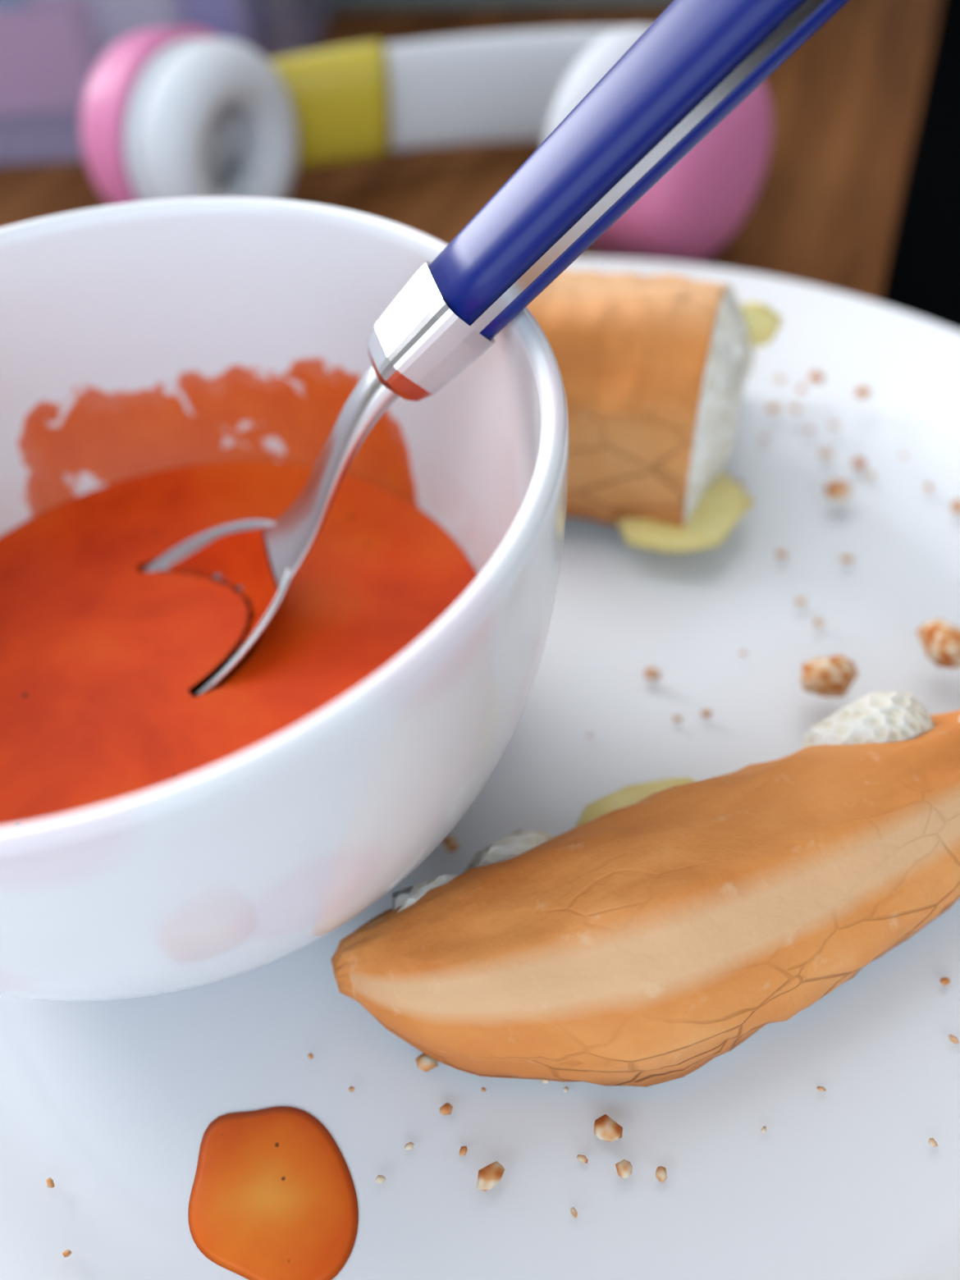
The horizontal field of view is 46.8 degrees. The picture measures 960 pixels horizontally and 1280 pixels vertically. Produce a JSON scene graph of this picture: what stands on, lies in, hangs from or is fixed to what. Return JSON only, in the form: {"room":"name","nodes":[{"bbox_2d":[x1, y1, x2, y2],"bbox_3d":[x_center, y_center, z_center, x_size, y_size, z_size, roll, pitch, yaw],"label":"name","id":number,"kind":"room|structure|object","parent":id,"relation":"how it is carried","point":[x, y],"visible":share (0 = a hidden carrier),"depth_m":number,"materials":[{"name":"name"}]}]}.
{"room":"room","nodes":[
{"label":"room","id":0,"kind":"room"},
{"bbox_3d":[-0.013,0.384,0.945,4.400,0.050,4.200,12,50,16],"label":"floor","id":1,"kind":"structure","parent":0,"visible":0},
{"bbox_2d":[0,0,941,302],"bbox_3d":[0.035,0.054,0.696,1.300,0.750,1.600,12,50,16],"label":"dining table","id":2,"kind":"object","parent":1,"relation":"on","point":[845,104],"visible":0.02,"depth_m":0.40,"materials":[{"name":"brown wood"}]},
{"bbox_2d":[0,0,270,113],"bbox_3d":[-0.177,-0.307,0.452,0.226,0.127,0.232,0,48,6],"label":"storage box","id":3,"kind":"object","parent":2,"relation":"on","point":[51,50],"visible":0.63,"depth_m":0.44,"materials":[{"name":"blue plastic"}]},
{"bbox_2d":[81,25,772,265],"bbox_3d":[-0.013,-0.167,0.351,0.207,0.064,0.115,7,49,12],"label":"headphones","id":4,"kind":"object","parent":2,"relation":"on","point":[184,112],"visible":0.66,"depth_m":0.34,"materials":[{"name":"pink plastic"}]},
{"bbox_2d":[81,26,297,205],"bbox_3d":[-0.091,-0.158,0.351,0.055,0.064,0.065,12,50,16],"label":"ear cup","id":5,"kind":"object","parent":4,"relation":"on","point":[184,112],"depth_m":0.33,"materials":[{"name":"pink plastic"}]},
{"bbox_2d":[544,25,772,265],"bbox_3d":[0.051,-0.141,0.320,0.061,0.064,0.067,12,50,16],"label":"ear cup","id":6,"kind":"object","parent":4,"relation":"on","point":[697,206],"depth_m":0.30,"materials":[{"name":"pink plastic"}]},
{"bbox_2d":[0,257,959,1279],"bbox_3d":[0.006,0.014,0.212,0.300,0.022,0.300,-38,55,-25],"label":"dinner plate","id":7,"kind":"object","parent":2,"relation":"on","point":[114,1102],"visible":0.34,"depth_m":0.17,"materials":[{"name":"white ceramic"}]},
{"bbox_2d":[187,1106,358,1279],"bbox_3d":[-0.030,0.080,0.161,0.028,0.001,0.024,12,50,16],"label":"soup","id":8,"kind":"object","parent":7,"relation":"on","point":[273,1194],"visible":1,"depth_m":0.16,"materials":[{"name":"orange food"}]},
{"bbox_2d":[0,196,569,1001],"bbox_3d":[-0.055,-0.004,0.187,0.141,0.079,0.141,-19,49,-11],"label":"soup bowl","id":9,"kind":"object","parent":7,"relation":"on","point":[173,371],"visible":0.94,"depth_m":0.20,"materials":[{"name":"ceramic"}]},
{"bbox_2d":[141,0,849,697],"bbox_3d":[0.001,-0.051,0.166,0.167,0.139,0.037,-9,48,-2],"label":"soup spoon","id":10,"kind":"object","parent":9,"relation":"in","point":[698,61],"visible":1,"depth_m":0.16,"materials":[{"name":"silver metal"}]},
{"bbox_2d":[45,371,959,1257],"bbox_3d":[0.043,0.029,0.191,0.101,0.012,0.231,28,56,27],"label":"crumbs","id":11,"kind":"object","parent":7,"relation":"on","point":[833,676],"visible":0.94,"depth_m":0.20,"materials":[{"name":"brown food"}]},
{"bbox_2d":[331,690,959,1087],"bbox_3d":[0.041,0.033,0.174,0.129,0.032,0.047,-23,50,-14],"label":"baguette","id":12,"kind":"object","parent":7,"relation":"on","point":[642,942],"visible":1,"depth_m":0.16,"materials":[{"name":"orange food"}]},
{"bbox_2d":[526,269,781,553],"bbox_3d":[0.024,-0.058,0.247,0.082,0.045,0.064,11,50,16],"label":"baguette","id":13,"kind":"object","parent":7,"relation":"on","point":[656,370],"visible":0.63,"depth_m":0.23,"materials":[{"name":"orange food"}]},
{"bbox_2d":[296,0,673,10],"bbox_3d":[0.047,-0.392,0.515,0.258,0.112,0.212,6,49,11],"label":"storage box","id":14,"kind":"object","parent":2,"relation":"on","point":[302,5],"visible":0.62,"depth_m":0.50,"materials":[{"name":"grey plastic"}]},
{"bbox_2d":[880,0,959,330],"bbox_3d":[0.269,-0.064,0.270,0.330,0.002,0.640,12,50,16],"label":"placemat","id":15,"kind":"object","parent":2,"relation":"on","point":[922,279],"visible":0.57,"depth_m":0.35,"materials":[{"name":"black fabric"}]}
]}

